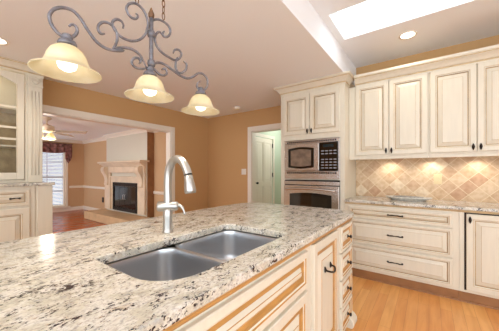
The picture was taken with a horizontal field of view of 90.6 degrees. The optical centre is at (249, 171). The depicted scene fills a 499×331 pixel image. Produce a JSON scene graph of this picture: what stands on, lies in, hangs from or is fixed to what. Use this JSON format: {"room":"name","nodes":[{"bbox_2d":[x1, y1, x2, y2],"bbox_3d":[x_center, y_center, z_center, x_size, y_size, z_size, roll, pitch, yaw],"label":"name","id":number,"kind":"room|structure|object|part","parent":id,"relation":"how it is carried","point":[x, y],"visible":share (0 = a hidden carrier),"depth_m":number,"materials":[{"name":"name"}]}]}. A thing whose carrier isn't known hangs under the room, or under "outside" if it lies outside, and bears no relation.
{"room":"kitchen","nodes":[
{"label":"kitchen","id":0,"kind":"room"},
{"bbox_2d":[43,141,83,206],"bbox_3d":[-7.334,0.120,5.829,0.120,2.260,6.010,0,0,36],"label":"wall","id":1,"kind":"structure","parent":0,"point":[76,164],"depth_m":8.03,"materials":[{"name":"brown paint"}]},
{"bbox_2d":[43,142,72,162],"bbox_3d":[-6.170,-0.569,7.183,0.107,0.627,1.770,0,0,37],"label":"window valance","id":2,"kind":"object","parent":1,"relation":"attached to","point":[48,147],"visible":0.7,"depth_m":7.62,"materials":[{"name":"fabric"}]},
{"bbox_2d":[46,152,70,208],"bbox_3d":[-6.270,0.165,7.244,0.180,1.950,1.690,0,0,36],"label":"window","id":3,"kind":"structure","parent":1,"relation":"in","point":[63,156],"depth_m":7.82,"materials":[{"name":"beige paint"}]},
{"bbox_2d":[43,152,62,204],"bbox_3d":[-6.253,0.158,7.232,0.030,1.765,1.330,0,0,36],"label":"window blind","id":4,"kind":"object","parent":3,"relation":"attached to","point":[47,169],"visible":0.28,"depth_m":7.61,"materials":[{"name":"white plastic"}]},
{"bbox_3d":[-6.270,1.117,7.244,0.180,0.045,1.690,0,0,36],"label":"sill","id":5,"kind":"part","parent":3,"relation":"part of","materials":[{"name":"beige paint"}]},
{"bbox_2d":[53,206,97,211],"bbox_3d":[-6.477,1.192,5.206,2.000,0.115,6.010,0,0,36],"label":"baseboard","id":6,"kind":"structure","parent":1,"relation":"attached to","point":[75,207],"depth_m":7.89,"materials":[{"name":"beige paint"}]},
{"bbox_2d":[43,115,135,140],"bbox_3d":[-5.202,-1.035,4.341,5.280,0.050,6.110,0,0,36],"label":"ceiling","id":7,"kind":"structure","parent":0,"point":[95,130],"depth_m":5.79,"materials":[{"name":"white paint"}]},
{"bbox_2d":[43,116,87,139],"bbox_3d":[-3.800,-0.807,4.561,1.263,0.405,1.215,0,0,36],"label":"ceiling fan","id":8,"kind":"object","parent":7,"relation":"hanging from","point":[47,128],"visible":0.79,"depth_m":4.59,"materials":[{"name":"beige wood"}]},
{"bbox_3d":[-3.541,-0.754,4.253,0.136,0.064,0.480,0,0,-34],"label":"blade","id":9,"kind":"part","parent":8,"relation":"part of","materials":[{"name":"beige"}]},
{"bbox_3d":[-3.770,-0.870,4.593,0.240,0.280,0.240,0,0,36],"label":"motor","id":10,"kind":"part","parent":8,"relation":"part of","materials":[{"name":"beige"}]},
{"bbox_3d":[-3.674,-0.662,4.566,0.164,0.115,0.164,0,0,36],"label":"lamp shade","id":11,"kind":"part","parent":8,"relation":"part of","materials":[{"name":"white glass"}]},
{"bbox_3d":[-3.756,-0.754,5.003,0.136,0.064,0.480,0,0,2],"label":"blade","id":12,"kind":"part","parent":8,"relation":"part of","materials":[{"name":"beige wood"}]},
{"bbox_3d":[-3.376,-0.754,4.706,0.480,0.064,0.136,0,0,-16],"label":"blade","id":13,"kind":"part","parent":8,"relation":"part of","materials":[{"name":"beige wood"}]},
{"bbox_2d":[84,132,165,216],"bbox_3d":[-3.395,0.120,6.743,5.180,2.260,0.100,0,0,36],"label":"wall","id":14,"kind":"structure","parent":0,"point":[94,152],"depth_m":7.50,"materials":[{"name":"brown paint"}]},
{"bbox_2d":[69,185,104,188],"bbox_3d":[-4.831,0.495,7.471,2.000,0.070,0.410,0,0,36],"label":"trim","id":15,"kind":"structure","parent":14,"relation":"attached to","point":[82,186],"depth_m":7.92,"materials":[{"name":"beige paint"}]},
{"bbox_2d":[153,191,163,194],"bbox_3d":[-1.804,0.495,5.512,1.158,0.070,0.022,0,0,36],"label":"trim","id":16,"kind":"structure","parent":14,"relation":"attached to","point":[154,192],"depth_m":5.72,"materials":[{"name":"beige paint"}]},
{"bbox_2d":[43,79,207,213],"bbox_3d":[-2.894,0.030,2.924,0.120,2.440,6.530,0,0,36],"label":"wall","id":17,"kind":"structure","parent":0,"point":[191,131],"depth_m":4.78,"materials":[{"name":"brown paint"}]},
{"bbox_2d":[43,105,174,213],"bbox_3d":[-2.120,0.198,3.976,0.140,2.105,2.108,0,0,36],"label":"trim","id":18,"kind":"structure","parent":17,"relation":"attached to","point":[47,110],"depth_m":3.95,"materials":[{"name":"beige paint"}]},
{"bbox_2d":[107,132,146,216],"bbox_3d":[-3.138,0.120,6.390,2.010,2.260,0.170,0,0,36],"label":"wall","id":19,"kind":"structure","parent":0,"point":[134,146],"depth_m":6.22,"materials":[{"name":"beige paint"}]},
{"bbox_2d":[43,129,156,143],"bbox_3d":[-5.191,-0.965,4.272,5.180,0.090,6.010,0,0,36],"label":"trim","id":20,"kind":"structure","parent":19,"relation":"attached to","point":[135,131],"depth_m":6.87,"materials":[{"name":"beige paint"}]},
{"bbox_2d":[97,160,148,214],"bbox_3d":[-3.219,0.375,6.194,2.110,1.270,0.239,0,0,36],"label":"fireplace mantel","id":21,"kind":"object","parent":19,"relation":"attached to","point":[138,167],"visible":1,"depth_m":6.09,"materials":[{"name":"beige wood"}]},
{"bbox_2d":[97,160,148,166],"bbox_3d":[-3.219,-0.195,6.194,2.110,0.130,0.239,0,0,36],"label":"mantel shelf","id":22,"kind":"object","parent":21,"relation":"attached to","point":[130,163],"depth_m":5.98,"materials":[{"name":"beige wood"}]},
{"bbox_2d":[113,182,136,213],"bbox_3d":[-3.149,0.647,6.231,1.180,0.735,0.075,0,0,36],"label":"doors","id":23,"kind":"structure","parent":21,"relation":"attached to","point":[125,197],"depth_m":6.21,"materials":[{"name":"black glass"}]},
{"bbox_3d":[-3.473,0.645,6.474,0.262,0.540,0.015,0,0,36],"label":"door panel","id":24,"kind":"part","parent":23,"relation":"part of","materials":[{"name":"black glass"}]},
{"bbox_3d":[-3.254,0.645,6.316,0.262,0.540,0.015,0,0,36],"label":"door panel","id":25,"kind":"part","parent":23,"relation":"part of","materials":[{"name":"black glass"}]},
{"bbox_3d":[-3.036,0.645,6.157,0.262,0.540,0.015,0,0,36],"label":"door panel","id":26,"kind":"part","parent":23,"relation":"part of","materials":[{"name":"black glass"}]},
{"bbox_3d":[-2.817,0.645,5.998,0.262,0.540,0.015,0,0,36],"label":"door panel","id":27,"kind":"part","parent":23,"relation":"part of","materials":[{"name":"black glass"}]},
{"bbox_2d":[147,132,153,217],"bbox_3d":[-2.321,0.120,5.796,0.012,2.260,0.170,0,0,36],"label":"wall","id":28,"kind":"structure","parent":19,"relation":"attached to","point":[150,136],"depth_m":5.79,"materials":[{"name":"brown paint"}]},
{"bbox_2d":[0,0,355,117],"bbox_3d":[-1.576,-1.350,2.041,3.290,0.320,6.650,0,0,36],"label":"ceiling","id":29,"kind":"structure","parent":0,"point":[245,50],"depth_m":2.33,"materials":[{"name":"white paint"}]},
{"bbox_2d":[0,38,8,44],"bbox_3d":[-2.286,-1.186,2.229,0.170,0.008,0.170,0,0,36],"label":"recessed light","id":30,"kind":"object","parent":29,"relation":"in","point":[2,41],"visible":1,"depth_m":2.27,"materials":[{"name":"beige paint"}]},
{"bbox_2d":[27,0,219,115],"bbox_3d":[-0.474,-0.772,1.167,0.218,0.851,0.871,0,0,36],"label":"chandelier","id":31,"kind":"object","parent":29,"relation":"hanging from","point":[62,60],"visible":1,"depth_m":1.07,"materials":[{"name":"metal"}]},
{"bbox_3d":[-0.666,-0.409,0.903,0.218,0.097,0.218,0,0,36],"label":"lamp shade","id":32,"kind":"part","parent":31,"relation":"part of","materials":[{"name":"white glass"}]},
{"bbox_3d":[-0.666,-0.402,0.903,0.062,0.068,0.062,0,0,36],"label":"bulb","id":33,"kind":"part","parent":31,"relation":"part of","materials":[{"name":"white glass"}]},
{"bbox_3d":[-0.591,-0.544,1.007,0.012,0.121,0.374,0,0,36],"label":"arm","id":34,"kind":"part","parent":31,"relation":"part of","materials":[{"name":"metal"}]},
{"bbox_3d":[-0.472,-0.403,1.171,0.218,0.097,0.218,0,0,36],"label":"lamp shade","id":35,"kind":"part","parent":31,"relation":"part of","materials":[{"name":"white glass"}]},
{"bbox_3d":[-0.472,-0.395,1.171,0.062,0.068,0.062,0,0,36],"label":"bulb","id":36,"kind":"part","parent":31,"relation":"part of","materials":[{"name":"white glass"}]},
{"bbox_3d":[-0.468,-0.598,1.177,0.019,0.265,0.019,0,0,36],"label":"stem","id":37,"kind":"part","parent":31,"relation":"part of","materials":[{"name":"metal"}]},
{"bbox_3d":[-0.428,-0.976,1.231,0.015,0.444,0.015,0,0,-9],"label":"chain","id":38,"kind":"part","parent":31,"relation":"part of","materials":[{"name":"metal"}]},
{"bbox_3d":[-0.359,-0.519,1.327,0.012,0.114,0.382,0,0,36],"label":"arm","id":39,"kind":"part","parent":31,"relation":"part of","materials":[{"name":"metal"}]},
{"bbox_3d":[-0.283,-0.396,1.431,0.218,0.097,0.218,0,0,36],"label":"lamp shade","id":40,"kind":"part","parent":31,"relation":"part of","materials":[{"name":"white glass"}]},
{"bbox_3d":[-0.283,-0.388,1.431,0.062,0.068,0.062,0,0,36],"label":"bulb","id":41,"kind":"part","parent":31,"relation":"part of","materials":[{"name":"white glass"}]},
{"bbox_2d":[208,106,280,207],"bbox_3d":[0.032,0.030,4.909,2.280,2.440,0.120,0,0,36],"label":"wall","id":42,"kind":"structure","parent":0,"point":[227,134],"depth_m":5.15,"materials":[{"name":"brown paint"}]},
{"bbox_2d":[248,123,280,202],"bbox_3d":[0.419,0.188,4.617,1.030,2.125,0.138,0,0,36],"label":"trim","id":43,"kind":"structure","parent":42,"relation":"attached to","point":[252,131],"depth_m":4.82,"materials":[{"name":"beige paint"}]},
{"bbox_2d":[256,130,280,203],"bbox_3d":[1.138,0.030,5.632,1.540,2.440,2.350,0,0,36],"label":"wall","id":44,"kind":"structure","parent":0,"point":[277,134],"depth_m":6.17,"materials":[{"name":"green paint"}]},
{"bbox_2d":[256,137,272,202],"bbox_3d":[0.344,0.235,5.649,0.105,2.010,0.805,0,0,36],"label":"door","id":45,"kind":"structure","parent":44,"relation":"in","point":[264,146],"depth_m":5.67,"materials":[{"name":"beige paint"}]},
{"bbox_2d":[256,133,274,203],"bbox_3d":[0.331,0.200,5.649,0.015,2.100,0.950,0,0,36],"label":"trim","id":46,"kind":"structure","parent":44,"relation":"attached to","point":[257,134],"depth_m":5.98,"materials":[{"name":"beige paint"}]},
{"bbox_2d":[53,209,498,330],"bbox_3d":[-2.203,1.275,2.497,12.300,0.050,6.650,0,0,36],"label":"floor","id":47,"kind":"structure","parent":0,"point":[377,306],"depth_m":2.24,"materials":[{"name":"brown wood"}]},
{"bbox_2d":[0,185,52,241],"bbox_3d":[-3.120,0.702,1.986,0.614,1.097,2.345,0,0,36],"label":"base cabinet","id":48,"kind":"object","parent":47,"relation":"on","point":[25,211],"visible":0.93,"depth_m":2.59,"materials":[{"name":"beige paint"}]},
{"bbox_3d":[-2.502,0.273,2.392,0.020,0.165,0.570,0,0,36],"label":"drawer","id":49,"kind":"part","parent":48,"relation":"part of","materials":[{"name":"beige paint"}]},
{"bbox_3d":[-2.502,0.757,2.392,0.020,0.755,0.570,0,0,36],"label":"door","id":50,"kind":"part","parent":48,"relation":"part of","materials":[{"name":"beige paint"}]},
{"bbox_2d":[0,182,54,186],"bbox_3d":[-3.122,0.137,2.000,0.593,0.030,2.365,0,0,36],"label":"countertop","id":51,"kind":"structure","parent":48,"relation":"on","point":[24,183],"depth_m":2.60,"materials":[{"name":"stone"}]},
{"bbox_2d":[0,56,43,182],"bbox_3d":[-3.179,-0.533,2.056,0.440,1.309,2.390,0,0,36],"label":"display cabinet","id":52,"kind":"object","parent":51,"relation":"on","point":[21,87],"visible":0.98,"depth_m":2.77,"materials":[{"name":"beige paint"}]},
{"bbox_2d":[0,106,15,113],"bbox_3d":[-2.842,-0.689,2.612,0.288,0.018,0.623,0,0,36],"label":"shelf","id":53,"kind":"object","parent":52,"relation":"attached to","point":[3,110],"depth_m":2.75,"materials":[{"name":"beige paint"}]},
{"bbox_2d":[0,145,15,148],"bbox_3d":[-2.842,-0.279,2.612,0.288,0.018,0.623,0,0,36],"label":"shelf","id":54,"kind":"object","parent":52,"relation":"attached to","point":[1,146],"depth_m":2.75,"materials":[{"name":"beige paint"}]},
{"bbox_3d":[-2.960,-0.294,2.698,0.003,0.771,0.625,0,0,36],"label":"panel","id":55,"kind":"part","parent":52,"relation":"part of","materials":[{"name":"clear glass"}]},
{"bbox_3d":[-2.667,-0.492,2.505,0.020,1.156,0.577,0,0,36],"label":"door","id":56,"kind":"part","parent":52,"relation":"part of","materials":[{"name":"beige paint"}]},
{"bbox_3d":[-3.179,-1.141,2.056,0.440,0.095,2.390,0,0,36],"label":"crown","id":57,"kind":"part","parent":52,"relation":"part of","materials":[{"name":"beige paint"}]},
{"bbox_3d":[-2.258,0.657,2.725,0.022,1.006,0.135,0,0,36],"label":"corner post","id":58,"kind":"part","parent":48,"relation":"part of","materials":[{"name":"beige paint"}]},
{"bbox_2d":[84,209,149,224],"bbox_3d":[-3.255,1.150,6.060,2.510,0.200,0.499,0,0,36],"label":"hearth","id":59,"kind":"object","parent":47,"relation":"on","point":[105,216],"visible":0.56,"depth_m":6.00,"materials":[{"name":"beige stone"}]},
{"bbox_2d":[162,230,307,330],"bbox_3d":[-0.413,0.812,1.205,1.116,0.876,1.085,0,0,36],"label":"base cabinet","id":60,"kind":"object","parent":47,"relation":"on","point":[277,300],"visible":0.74,"depth_m":0.98,"materials":[{"name":"beige paint"}]},
{"bbox_2d":[0,202,353,330],"bbox_3d":[-0.429,0.353,1.234,1.145,0.037,2.993,0,0,36],"label":"countertop","id":61,"kind":"structure","parent":60,"relation":"on","point":[63,281],"depth_m":0.85,"materials":[{"name":"stone"}]},
{"bbox_2d":[157,155,195,232],"bbox_3d":[-0.383,0.123,1.333,0.270,0.424,0.110,0,0,29],"label":"faucet","id":62,"kind":"object","parent":61,"relation":"on","point":[167,206],"visible":1,"depth_m":1.34,"materials":[{"name":"grey metal"}]},
{"bbox_3d":[-0.385,0.065,1.321,0.211,0.309,0.042,0,0,36],"label":"spout","id":63,"kind":"part","parent":62,"relation":"part of","materials":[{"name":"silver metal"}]},
{"bbox_3d":[-0.383,0.210,1.382,0.060,0.064,0.025,0,0,0],"label":"lever","id":64,"kind":"part","parent":62,"relation":"part of","materials":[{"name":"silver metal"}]},
{"bbox_2d":[106,230,277,280],"bbox_3d":[-0.194,0.471,1.149,0.472,0.190,0.824,0,0,36],"label":"sink","id":65,"kind":"object","parent":61,"relation":"in","point":[194,256],"visible":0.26,"depth_m":1.20,"materials":[{"name":"silver metal"}]},
{"bbox_3d":[-0.327,0.472,0.966,0.448,0.188,0.347,0,0,36],"label":"bowl","id":66,"kind":"part","parent":65,"relation":"part of","materials":[{"name":"silver metal"}]},
{"bbox_3d":[-0.084,0.472,1.299,0.448,0.188,0.429,0,0,36],"label":"bowl","id":67,"kind":"part","parent":65,"relation":"part of","materials":[{"name":"silver metal"}]},
{"bbox_2d":[163,217,352,330],"bbox_3d":[0.011,0.388,0.902,0.016,0.032,2.872,0,0,36],"label":"trim","id":68,"kind":"structure","parent":61,"relation":"attached to","point":[186,319],"depth_m":0.82,"materials":[{"name":"orange wood"}]},
{"bbox_3d":[0.155,0.875,1.099,0.020,0.500,0.500,0,0,36],"label":"door","id":69,"kind":"part","parent":60,"relation":"part of","materials":[{"name":"beige paint"}]},
{"bbox_2d":[273,71,355,209],"bbox_3d":[0.952,0.031,3.473,1.038,2.438,0.658,0,0,36],"label":"tall cabinet","id":70,"kind":"object","parent":47,"relation":"on","point":[317,108],"visible":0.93,"depth_m":3.20,"materials":[{"name":"beige paint"}]},
{"bbox_3d":[0.637,-0.767,3.382,0.385,0.535,0.020,0,0,36],"label":"door","id":71,"kind":"part","parent":70,"relation":"part of","materials":[{"name":"beige paint"}]},
{"bbox_2d":[284,179,339,209],"bbox_3d":[0.910,0.477,3.405,0.754,0.725,0.559,0,0,36],"label":"wall oven","id":72,"kind":"object","parent":70,"relation":"in","point":[308,193],"visible":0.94,"depth_m":3.20,"materials":[{"name":"silver metal"}]},
{"bbox_3d":[0.784,0.495,3.231,0.471,0.354,0.001,0,0,36],"label":"pane","id":73,"kind":"part","parent":72,"relation":"part of","materials":[{"name":"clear glass"}]},
{"bbox_3d":[0.767,0.232,3.207,0.693,0.043,0.071,0,0,36],"label":"handle","id":74,"kind":"part","parent":72,"relation":"part of","materials":[{"name":"silver metal"}]},
{"bbox_3d":[0.798,0.151,3.250,0.754,0.047,0.018,0,0,36],"label":"control panel","id":75,"kind":"part","parent":72,"relation":"part of","materials":[{"name":"silver metal"}]},
{"bbox_2d":[285,137,339,178],"bbox_3d":[0.887,-0.163,3.373,0.754,0.515,0.338,0,0,36],"label":"microwave","id":76,"kind":"object","parent":70,"relation":"in","point":[315,158],"visible":0.91,"depth_m":3.21,"materials":[{"name":"silver metal"}]},
{"bbox_3d":[0.705,-0.190,3.321,0.480,0.360,0.035,0,0,36],"label":"door","id":77,"kind":"part","parent":76,"relation":"part of","materials":[{"name":"silver metal"}]},
{"bbox_3d":[0.997,-0.190,3.110,0.235,0.360,0.033,0,0,36],"label":"control panel","id":78,"kind":"part","parent":76,"relation":"part of","materials":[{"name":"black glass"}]},
{"bbox_3d":[0.947,-1.133,3.465,1.038,0.110,0.640,0,0,36],"label":"crown","id":79,"kind":"part","parent":70,"relation":"part of","materials":[{"name":"beige paint"}]},
{"bbox_3d":[0.954,-0.767,3.151,0.385,0.535,0.020,0,0,36],"label":"door","id":80,"kind":"part","parent":70,"relation":"part of","materials":[{"name":"beige paint"}]},
{"bbox_2d":[308,229,337,330],"bbox_3d":[0.070,0.812,1.850,1.138,0.876,0.524,0,0,36],"label":"base cabinet","id":81,"kind":"object","parent":47,"relation":"on","point":[322,254],"visible":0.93,"depth_m":1.48,"materials":[{"name":"beige paint"}]},
{"bbox_3d":[0.502,0.596,1.522,0.052,0.044,0.120,0,0,36],"label":"handle","id":82,"kind":"part","parent":81,"relation":"part of","materials":[{"name":"brown metal"}]},
{"bbox_2d":[337,220,356,330],"bbox_3d":[0.330,0.812,2.222,1.121,0.876,0.381,0,0,36],"label":"base cabinet","id":83,"kind":"object","parent":47,"relation":"on","point":[347,317],"visible":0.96,"depth_m":1.89,"materials":[{"name":"beige paint"}]},
{"bbox_3d":[0.752,0.500,1.920,0.020,0.188,0.300,0,0,36],"label":"drawer","id":84,"kind":"part","parent":83,"relation":"part of","materials":[{"name":"beige paint"}]},
{"bbox_3d":[0.752,0.700,1.920,0.020,0.188,0.300,0,0,36],"label":"drawer","id":85,"kind":"part","parent":83,"relation":"part of","materials":[{"name":"beige paint"}]},
{"bbox_3d":[0.752,0.900,1.920,0.020,0.188,0.300,0,0,36],"label":"drawer","id":86,"kind":"part","parent":83,"relation":"part of","materials":[{"name":"beige paint"}]},
{"bbox_3d":[0.752,1.100,1.920,0.020,0.188,0.300,0,0,36],"label":"drawer","id":87,"kind":"part","parent":83,"relation":"part of","materials":[{"name":"beige paint"}]},
{"bbox_2d":[345,204,458,298],"bbox_3d":[1.744,0.808,2.904,1.063,0.884,0.623,0,0,36],"label":"base cabinet","id":88,"kind":"object","parent":47,"relation":"on","point":[409,247],"visible":0.94,"depth_m":2.62,"materials":[{"name":"beige paint"}]},
{"bbox_3d":[1.586,0.477,2.692,0.972,0.135,0.020,0,0,36],"label":"drawer","id":89,"kind":"part","parent":88,"relation":"part of","materials":[{"name":"beige paint"}]},
{"bbox_3d":[1.586,0.990,2.692,0.972,0.270,0.020,0,0,36],"label":"drawer","id":90,"kind":"part","parent":88,"relation":"part of","materials":[{"name":"beige paint"}]},
{"bbox_3d":[1.586,0.700,2.692,0.972,0.280,0.020,0,0,36],"label":"drawer","id":91,"kind":"part","parent":88,"relation":"part of","materials":[{"name":"beige paint"}]},
{"bbox_2d":[352,274,498,309],"bbox_3d":[2.274,1.242,2.218,2.728,0.016,0.014,0,0,36],"label":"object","id":92,"kind":"object","parent":47,"relation":"on","point":[406,287],"visible":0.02,"depth_m":2.53,"materials":[{"name":"brown wood"}]},
{"bbox_2d":[459,212,498,307],"bbox_3d":[2.386,0.808,2.445,0.514,0.884,0.611,0,0,36],"label":"base cabinet","id":93,"kind":"object","parent":47,"relation":"on","point":[478,232],"visible":0.8,"depth_m":2.29,"materials":[{"name":"beige paint"}]},
{"bbox_2d":[309,0,498,67],"bbox_3d":[1.190,-1.480,-0.123,3.730,0.040,6.400,0,0,36],"label":"ceiling","id":94,"kind":"structure","parent":0,"point":[461,21],"depth_m":2.56,"materials":[{"name":"white paint"}]},
{"bbox_2d":[331,0,458,35],"bbox_3d":[1.505,-1.560,2.077,1.547,0.120,0.570,0,0,36],"label":"window","id":95,"kind":"structure","parent":94,"relation":"attached to","point":[418,6],"depth_m":2.47,"materials":[{"name":"white glass"}]},
{"bbox_2d":[399,31,416,39],"bbox_3d":[1.692,-1.456,2.640,0.170,0.008,0.170,0,0,36],"label":"recessed light","id":96,"kind":"object","parent":94,"relation":"in","point":[409,34],"visible":1,"depth_m":2.64,"materials":[{"name":"beige paint"}]},
{"bbox_2d":[356,35,498,202],"bbox_3d":[2.752,-0.105,2.783,4.620,2.710,0.362,0,0,36],"label":"wall","id":97,"kind":"structure","parent":0,"point":[472,179],"depth_m":2.96,"materials":[{"name":"tile"}]},
{"bbox_2d":[349,73,428,159],"bbox_3d":[1.711,-0.610,3.062,0.825,0.919,0.433,0,0,36],"label":"upper cabinet","id":98,"kind":"object","parent":97,"relation":"attached to","point":[389,119],"visible":1,"depth_m":2.88,"materials":[{"name":"beige paint"}]},
{"bbox_3d":[1.483,-0.634,3.002,0.361,0.865,0.020,0,0,36],"label":"door","id":99,"kind":"part","parent":98,"relation":"part of","materials":[{"name":"beige paint"}]},
{"bbox_3d":[1.613,-0.168,2.928,0.825,0.035,0.018,0,0,36],"label":"light rail","id":100,"kind":"part","parent":98,"relation":"part of","materials":[{"name":"beige paint"}]},
{"bbox_3d":[1.781,-0.634,2.785,0.360,0.865,0.020,0,0,36],"label":"door","id":101,"kind":"part","parent":98,"relation":"part of","materials":[{"name":"beige paint"}]},
{"bbox_2d":[354,44,498,86],"bbox_3d":[2.266,-1.130,2.397,2.351,0.120,0.074,0,0,36],"label":"crown molding","id":102,"kind":"structure","parent":98,"relation":"attached to","point":[490,53],"depth_m":2.63,"materials":[{"name":"beige paint"}]},
{"bbox_2d":[434,174,441,183],"bbox_3d":[2.233,0.091,2.930,0.078,0.118,0.008,0,0,36],"label":"wall outlet","id":103,"kind":"object","parent":97,"relation":"attached to","point":[437,177],"visible":1,"depth_m":2.93,"materials":[{"name":"beige plastic"}]},
{"bbox_2d":[429,59,498,157],"bbox_3d":[2.370,-0.610,2.583,0.802,0.919,0.433,0,0,36],"label":"upper cabinet","id":104,"kind":"object","parent":97,"relation":"attached to","point":[464,100],"visible":1,"depth_m":2.50,"materials":[{"name":"beige paint"}]},
{"bbox_3d":[2.097,-0.634,2.555,0.370,0.865,0.020,0,0,36],"label":"door","id":105,"kind":"part","parent":104,"relation":"part of","materials":[{"name":"beige paint"}]},
{"bbox_3d":[2.272,-0.168,2.449,0.802,0.035,0.018,0,0,36],"label":"light rail","id":106,"kind":"part","parent":104,"relation":"part of","materials":[{"name":"beige paint"}]},
{"bbox_3d":[2.403,-0.634,2.333,0.370,0.865,0.020,0,0,36],"label":"door","id":107,"kind":"part","parent":104,"relation":"part of","materials":[{"name":"beige paint"}]},
{"bbox_3d":[3.067,0.808,1.966,1.148,0.884,0.586,0,0,36],"label":"base cabinet","id":108,"kind":"object","parent":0,"visible":0},
{"bbox_2d":[344,196,498,211],"bbox_3d":[2.424,0.350,2.425,2.729,0.030,0.602,0,0,36],"label":"countertop","id":109,"kind":"structure","parent":108,"relation":"on","point":[443,204],"depth_m":2.59,"materials":[{"name":"stone"}]},
{"bbox_2d":[386,195,431,200],"bbox_3d":[1.860,0.310,2.901,0.470,0.050,0.250,0,0,36],"label":"serving platter","id":110,"kind":"object","parent":109,"relation":"on","point":[394,197],"visible":0.99,"depth_m":2.84,"materials":[{"name":"ceramic"}]},
{"bbox_2d":[345,202,498,214],"bbox_3d":[2.263,0.377,2.203,2.728,0.022,0.012,0,0,36],"label":"countertop edge","id":111,"kind":"object","parent":109,"relation":"attached to","point":[454,210],"visible":1,"depth_m":2.52,"materials":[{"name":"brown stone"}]}
]}

